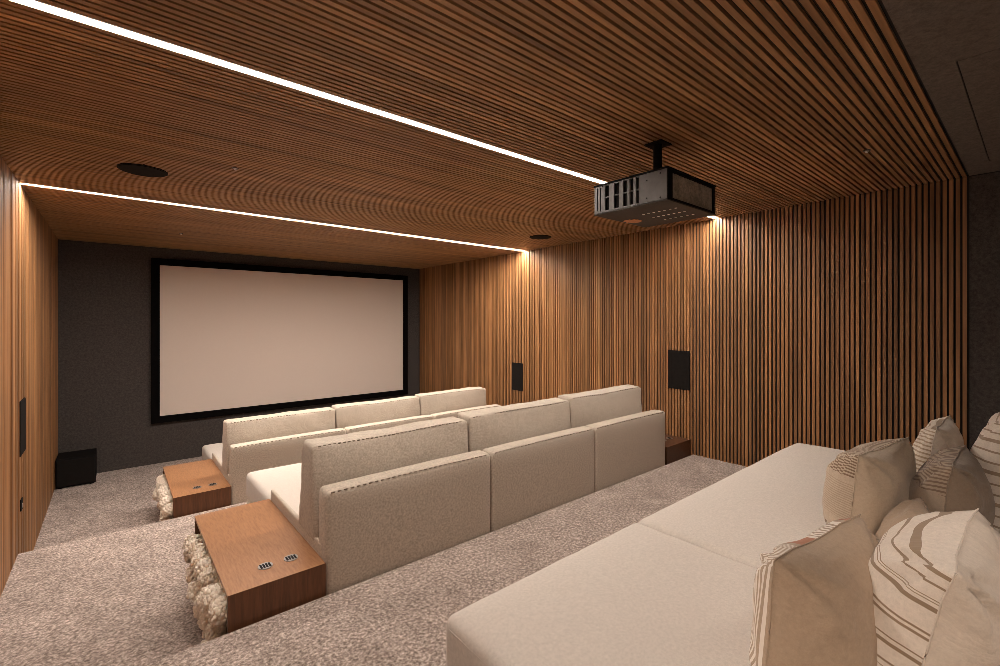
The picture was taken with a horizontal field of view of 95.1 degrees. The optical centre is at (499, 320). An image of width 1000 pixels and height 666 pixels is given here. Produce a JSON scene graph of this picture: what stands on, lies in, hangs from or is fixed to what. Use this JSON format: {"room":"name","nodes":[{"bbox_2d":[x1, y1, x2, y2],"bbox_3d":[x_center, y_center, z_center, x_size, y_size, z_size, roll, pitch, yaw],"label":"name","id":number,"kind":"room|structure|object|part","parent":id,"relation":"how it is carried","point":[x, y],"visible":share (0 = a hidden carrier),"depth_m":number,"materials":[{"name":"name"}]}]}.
{"room":"home theater","nodes":[
{"label":"home theater","id":0,"kind":"room"},
{"bbox_2d":[0,155,57,596],"bbox_3d":[-2.733,0.430,2.337,0.116,3.060,8.739,0,0,-40],"label":"wall","id":1,"kind":"structure","parent":0,"point":[28,245],"depth_m":3.51,"materials":[{"name":"brown wood"}]},
{"bbox_2d":[20,497,22,511],"bbox_3d":[-3.533,1.357,3.378,0.015,0.085,0.070,0,0,-40],"label":"wall outlet","id":2,"kind":"object","parent":1,"relation":"attached to","point":[21,499],"visible":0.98,"depth_m":3.36,"materials":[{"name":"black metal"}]},
{"bbox_2d":[20,397,25,456],"bbox_3d":[-3.570,0.792,3.418,0.014,0.405,0.245,0,0,-40],"label":"wall speaker","id":3,"kind":"object","parent":1,"relation":"attached to","point":[23,401],"visible":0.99,"depth_m":3.38},
{"bbox_2d":[34,456,201,549],"bbox_3d":[-0.757,2.020,4.007,5.260,0.120,8.739,0,0,-40],"label":"floor","id":4,"kind":"structure","parent":0,"point":[118,500],"depth_m":4.82,"materials":[{"name":"beige carpet"}]},
{"bbox_2d":[55,448,96,488],"bbox_3d":[-5.125,1.789,5.541,0.350,0.342,0.400,0,0,-40],"label":"subwoofer","id":5,"kind":"object","parent":4,"relation":"on","point":[73,468],"visible":1,"depth_m":5.41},
{"bbox_2d":[57,456,94,486],"bbox_3d":[-4.999,1.782,5.392,0.330,0.296,0.010,0,0,-40],"label":"grille","id":6,"kind":"object","parent":5,"relation":"attached to","point":[74,471],"depth_m":5.39,"materials":[{"name":"black fabric"}]},
{"bbox_2d":[163,459,230,517],"bbox_3d":[-2.960,1.732,4.435,0.429,0.457,1.088,0,0,-40],"label":"side table","id":7,"kind":"object","parent":4,"relation":"on","point":[197,486],"visible":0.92,"depth_m":4.14,"materials":[{"name":"brown wood"}]},
{"bbox_2d":[152,474,172,521],"bbox_3d":[-3.111,1.706,4.308,0.237,0.343,1.060,0,0,-40],"label":"bundle","id":8,"kind":"object","parent":7,"relation":"in","point":[161,493],"visible":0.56,"depth_m":4.12,"materials":[{"name":"beige fabric"}]},
{"bbox_3d":[-2.615,1.734,4.027,0.429,0.452,0.020,0,0,-40],"label":"panel","id":9,"kind":"part","parent":7,"relation":"part of","materials":[{"name":"brown wood"}]},
{"bbox_2d":[202,387,499,504],"bbox_3d":[-1.812,1.441,5.912,3.256,1.038,1.875,0,0,-40],"label":"sofa","id":10,"kind":"object","parent":4,"relation":"on","point":[249,444],"visible":0.45,"depth_m":4.76,"materials":[{"name":"fabric"}]},
{"bbox_2d":[202,443,221,461],"bbox_3d":[-2.673,1.625,5.265,1.088,0.238,1.751,0,0,-40],"label":"seat cushion","id":11,"kind":"object","parent":10,"relation":"on","point":[207,450],"depth_m":5.37,"materials":[{"name":"beige fabric"}]},
{"bbox_3d":[-2.801,1.670,4.600,0.025,0.461,1.001,0,0,-40],"label":"panel","id":12,"kind":"part","parent":10,"relation":"part of","materials":[{"name":"fabric"}]},
{"bbox_2d":[222,407,335,474],"bbox_3d":[-2.241,1.214,4.709,1.047,0.527,0.299,0,3,-40],"label":"cushion","id":13,"kind":"object","parent":10,"relation":"on","point":[266,426],"depth_m":4.56,"materials":[{"name":"beige fabric"}]},
{"bbox_3d":[-2.076,1.552,4.557,1.076,0.808,0.143,0,0,-40],"label":"backrest","id":14,"kind":"part","parent":10,"relation":"part of","materials":[{"name":"fabric"}]},
{"bbox_2d":[332,395,419,428],"bbox_3d":[-1.442,1.208,5.383,1.047,0.540,0.301,0,3,-40],"label":"cushion","id":15,"kind":"object","parent":10,"relation":"on","point":[357,413],"depth_m":5.26,"materials":[{"name":"beige fabric"}]},
{"bbox_3d":[-1.250,1.552,5.254,1.076,0.808,0.143,0,0,-40],"label":"backrest","id":16,"kind":"part","parent":10,"relation":"part of","materials":[{"name":"fabric"}]},
{"bbox_2d":[415,387,485,415],"bbox_3d":[-0.645,1.200,6.057,1.045,0.553,0.299,0,3,-40],"label":"cushion","id":17,"kind":"object","parent":10,"relation":"on","point":[429,403],"depth_m":5.92,"materials":[{"name":"beige fabric"}]},
{"bbox_3d":[-0.425,1.553,5.951,1.076,0.808,0.144,0,0,-40],"label":"backrest","id":18,"kind":"part","parent":10,"relation":"part of","materials":[{"name":"fabric"}]},
{"bbox_2d":[0,502,246,665],"bbox_3d":[0.265,1.817,2.797,5.260,0.287,5.572,0,0,-40],"label":"floor","id":19,"kind":"structure","parent":0,"point":[117,598],"depth_m":2.72,"materials":[{"name":"beige carpet"}]},
{"bbox_2d":[195,499,325,633],"bbox_3d":[-1.392,1.445,2.579,0.429,0.457,1.088,0,0,-40],"label":"side table","id":20,"kind":"object","parent":19,"relation":"on","point":[265,568],"visible":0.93,"depth_m":2.32,"materials":[{"name":"brown wood"}]},
{"bbox_3d":[-1.736,1.447,2.987,0.429,0.452,0.020,0,0,-40],"label":"panel","id":21,"kind":"part","parent":20,"relation":"part of","materials":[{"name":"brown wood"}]},
{"bbox_2d":[181,533,226,643],"bbox_3d":[-1.546,1.421,2.447,0.230,0.344,1.052,0,0,-40],"label":"bundle","id":22,"kind":"object","parent":20,"relation":"in","point":[207,593],"visible":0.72,"depth_m":2.30,"materials":[{"name":"beige fabric"}]},
{"bbox_3d":[-1.047,1.447,2.171,0.429,0.452,0.020,0,0,-40],"label":"panel","id":23,"kind":"part","parent":20,"relation":"part of","materials":[{"name":"brown wood"}]},
{"bbox_2d":[246,384,664,595],"bbox_3d":[-0.244,1.153,4.056,3.256,1.040,1.875,0,0,-40],"label":"sofa","id":24,"kind":"object","parent":19,"relation":"on","point":[370,504],"visible":0.81,"depth_m":2.93,"materials":[{"name":"fabric"}]},
{"bbox_2d":[246,462,301,516],"bbox_3d":[-1.105,1.338,3.408,1.088,0.238,1.751,0,0,-40],"label":"seat cushion","id":25,"kind":"object","parent":24,"relation":"on","point":[285,480],"depth_m":3.48,"materials":[{"name":"beige fabric"}]},
{"bbox_3d":[-1.233,1.383,2.744,0.025,0.461,1.001,0,0,-40],"label":"panel","id":26,"kind":"part","parent":24,"relation":"part of","materials":[{"name":"fabric"}]},
{"bbox_2d":[299,416,467,540],"bbox_3d":[-0.675,0.928,2.852,1.044,0.528,0.300,0,3,-40],"label":"cushion","id":27,"kind":"object","parent":24,"relation":"on","point":[327,460],"depth_m":2.65,"materials":[{"name":"beige fabric"}]},
{"bbox_3d":[-0.508,1.265,2.701,1.076,0.808,0.143,0,0,-40],"label":"backrest","id":28,"kind":"part","parent":24,"relation":"part of","materials":[{"name":"fabric"}]},
{"bbox_2d":[456,398,570,451],"bbox_3d":[0.126,0.921,3.526,1.044,0.542,0.298,0,3,-40],"label":"cushion","id":29,"kind":"object","parent":24,"relation":"on","point":[485,427],"depth_m":3.38,"materials":[{"name":"beige fabric"}]},
{"bbox_3d":[0.318,1.265,3.398,1.076,0.808,0.143,0,0,-40],"label":"backrest","id":30,"kind":"part","parent":24,"relation":"part of","materials":[{"name":"fabric"}]},
{"bbox_2d":[558,384,642,427],"bbox_3d":[0.923,0.912,4.201,1.047,0.553,0.298,0,3,-40],"label":"cushion","id":31,"kind":"object","parent":24,"relation":"on","point":[594,406],"depth_m":4.05,"materials":[{"name":"beige fabric"}]},
{"bbox_3d":[1.143,1.266,4.095,1.076,0.808,0.144,0,0,-40],"label":"backrest","id":32,"kind":"part","parent":24,"relation":"part of","materials":[{"name":"fabric"}]},
{"bbox_2d":[665,434,690,464],"bbox_3d":[1.435,1.445,4.966,0.461,0.457,1.088,0,0,-40],"label":"side table","id":33,"kind":"object","parent":19,"relation":"on","point":[676,448],"visible":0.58,"depth_m":4.57,"materials":[{"name":"brown wood"}]},
{"bbox_2d":[58,239,419,472],"bbox_3d":[-3.544,0.430,7.307,5.260,3.060,0.100,0,0,-40],"label":"wall","id":34,"kind":"structure","parent":0,"point":[104,289],"depth_m":6.03,"materials":[{"name":"grey fabric"}]},
{"bbox_2d":[151,258,407,423],"bbox_3d":[-3.250,0.276,7.457,3.879,2.249,0.050,0,0,-40],"label":"projection screen","id":35,"kind":"object","parent":34,"relation":"attached to","point":[227,338],"visible":1,"depth_m":7.13,"materials":[{"name":"beige fabric"}]},
{"bbox_2d":[145,454,745,665],"bbox_3d":[1.049,1.524,1.869,5.260,0.299,3.142,0,0,-40],"label":"floor","id":36,"kind":"structure","parent":0,"point":[400,616],"depth_m":2.31,"materials":[{"name":"beige carpet"}]},
{"bbox_2d":[446,443,843,665],"bbox_3d":[1.644,0.968,1.795,3.248,0.812,1.876,0,0,-40],"label":"sofa","id":37,"kind":"object","parent":36,"relation":"on","point":[674,587],"visible":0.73,"depth_m":1.58,"materials":[{"name":"fabric"}]},
{"bbox_2d":[446,524,756,665],"bbox_3d":[0.780,1.039,1.145,1.088,0.238,1.751,0,0,-40],"label":"seat cushion","id":38,"kind":"object","parent":37,"relation":"on","point":[639,594],"depth_m":1.45,"materials":[{"name":"beige fabric"}]},
{"bbox_2d":[640,443,843,568],"bbox_3d":[2.018,1.039,2.190,2.167,0.238,1.753,0,0,-40],"label":"seat cushion","id":39,"kind":"object","parent":37,"relation":"on","point":[775,500],"depth_m":2.25,"materials":[{"name":"beige fabric"}]},
{"bbox_2d":[749,514,878,665],"bbox_3d":[0.849,0.748,1.192,0.473,0.378,0.265,0,0,-40],"label":"throw pillow","id":40,"kind":"object","parent":37,"relation":"on","point":[812,598],"visible":0.84,"depth_m":1.08,"materials":[{"name":"beige fabric"}]},
{"bbox_2d":[822,437,915,534],"bbox_3d":[1.595,0.733,1.987,0.549,0.412,0.278,0,0,-33],"label":"throw pillow","id":41,"kind":"object","parent":37,"relation":"on","point":[869,480],"visible":0.62,"depth_m":1.84,"materials":[{"name":"fabric"}]},
{"bbox_2d":[875,497,929,540],"bbox_3d":[1.466,0.812,1.632,0.166,0.261,0.441,0,0,30],"label":"throw pillow","id":42,"kind":"object","parent":37,"relation":"on","point":[906,509],"visible":0.23,"depth_m":1.71,"materials":[{"name":"beige fabric"}]},
{"bbox_2d":[868,508,999,665],"bbox_3d":[1.086,0.729,1.155,0.503,0.420,0.313,0,0,-40],"label":"throw pillow","id":43,"kind":"object","parent":37,"relation":"on","point":[935,576],"visible":0.82,"depth_m":1.02,"materials":[{"name":"beige fabric"}]},
{"bbox_2d":[912,415,963,472],"bbox_3d":[2.107,0.711,2.216,0.463,0.457,0.213,0,0,-40],"label":"throw pillow","id":44,"kind":"object","parent":37,"relation":"on","point":[939,434],"visible":0.42,"depth_m":2.10,"materials":[{"name":"beige fabric"}]},
{"bbox_2d":[909,445,994,526],"bbox_3d":[1.833,0.739,1.875,0.453,0.398,0.266,0,0,-40],"label":"throw pillow","id":45,"kind":"object","parent":37,"relation":"on","point":[951,479],"visible":0.58,"depth_m":1.75,"materials":[{"name":"beige fabric"}]},
{"bbox_2d":[970,412,999,533],"bbox_3d":[2.303,0.678,2.077,0.503,0.528,0.270,0,0,-40],"label":"throw pillow","id":46,"kind":"object","parent":37,"relation":"on","point":[986,449],"visible":0.44,"depth_m":1.97,"materials":[{"name":"beige fabric"}]},
{"bbox_2d":[0,0,999,268],"bbox_3d":[-0.757,-1.057,4.007,5.260,0.116,8.739,0,0,-40],"label":"ceiling","id":47,"kind":"structure","parent":0,"point":[771,104],"depth_m":2.20,"materials":[{"name":"brown wood"}]},
{"bbox_2d":[117,163,167,176],"bbox_3d":[-2.373,-0.997,3.041,0.270,0.012,0.270,0,0,-40],"label":"ceiling speaker","id":48,"kind":"object","parent":47,"relation":"attached to","point":[136,169],"visible":1,"depth_m":3.02},
{"bbox_2d":[19,182,523,250],"bbox_3d":[-1.567,-1.007,4.966,5.060,0.016,0.054,0,0,-40],"label":"recessed light","id":49,"kind":"object","parent":47,"relation":"in","point":[19,182],"visible":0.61,"depth_m":4.20,"materials":[{"name":"plastic"}]},
{"bbox_2d":[9,0,718,218],"bbox_3d":[0.208,-1.007,2.864,5.060,0.016,0.054,0,0,-40],"label":"recessed light","id":50,"kind":"object","parent":47,"relation":"in","point":[36,4],"visible":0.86,"depth_m":1.87,"materials":[{"name":"plastic"}]},
{"bbox_2d":[529,235,550,238],"bbox_3d":[0.483,-0.997,5.473,0.260,0.012,0.260,0,0,-40],"label":"ceiling speaker","id":51,"kind":"object","parent":47,"relation":"attached to","point":[533,236],"visible":1,"depth_m":5.46},
{"bbox_2d":[594,139,715,226],"bbox_3d":[0.860,-0.796,2.593,0.520,0.411,0.494,0,0,-40],"label":"projector","id":52,"kind":"object","parent":47,"relation":"hanging from","point":[660,195],"visible":1,"depth_m":2.45,"materials":[{"name":"grey metal"}]},
{"bbox_3d":[0.681,-0.674,2.417,0.013,0.148,0.442,0,0,-40],"label":"panel","id":53,"kind":"part","parent":52,"relation":"part of","materials":[{"name":"grey metal"}]},
{"bbox_2d":[623,219,641,222],"bbox_3d":[0.792,-0.592,2.726,0.108,0.002,0.090,0,0,-40],"label":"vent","id":54,"kind":"object","parent":52,"relation":"attached to","point":[626,220],"depth_m":2.73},
{"bbox_3d":[0.873,-0.754,2.578,0.520,0.008,0.453,0,0,-40],"label":"lid","id":55,"kind":"part","parent":52,"relation":"part of","materials":[{"name":"black metal"}]},
{"bbox_3d":[0.873,-0.595,2.578,0.516,0.006,0.449,0,0,-40],"label":"plate","id":56,"kind":"part","parent":52,"relation":"part of","materials":[{"name":"brown metal"}]},
{"bbox_3d":[0.895,-0.998,2.597,0.110,0.008,0.110,0,0,-40],"label":"ceiling plate","id":57,"kind":"part","parent":52,"relation":"part of","materials":[{"name":"black metal"}]},
{"bbox_3d":[0.814,-0.674,2.257,0.012,0.148,0.030,0,0,-40],"label":"edge trim","id":58,"kind":"part","parent":52,"relation":"part of","materials":[{"name":"grey metal"}]},
{"bbox_3d":[1.012,-0.674,2.413,0.512,0.152,0.012,0,0,-40],"label":"filter frame","id":59,"kind":"part","parent":52,"relation":"part of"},
{"bbox_3d":[1.661,-1.010,1.144,5.060,0.011,1.044,0,0,-40],"label":"felt panel","id":60,"kind":"part","parent":47,"relation":"part of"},
{"bbox_2d":[420,171,999,466],"bbox_3d":[1.220,0.430,5.676,0.116,3.060,8.739,0,0,-40],"label":"wall","id":61,"kind":"structure","parent":0,"point":[846,323],"depth_m":4.19,"materials":[{"name":"brown wood"}]},
{"bbox_2d":[512,362,522,390],"bbox_3d":[0.259,0.827,6.723,0.014,0.405,0.245,0,0,-40],"label":"wall speaker","id":62,"kind":"object","parent":61,"relation":"attached to","point":[517,368],"visible":1,"depth_m":6.71},
{"bbox_2d":[668,350,689,390],"bbox_3d":[1.880,0.519,4.804,0.014,0.405,0.245,0,0,-40],"label":"wall speaker","id":63,"kind":"object","parent":61,"relation":"attached to","point":[678,361],"visible":1,"depth_m":4.79},
{"bbox_3d":[3.604,0.187,2.785,0.003,2.374,1.044,0,0,-40],"label":"felt panel","id":64,"kind":"part","parent":61,"relation":"part of","materials":[{"name":"grey fabric"}]}
]}

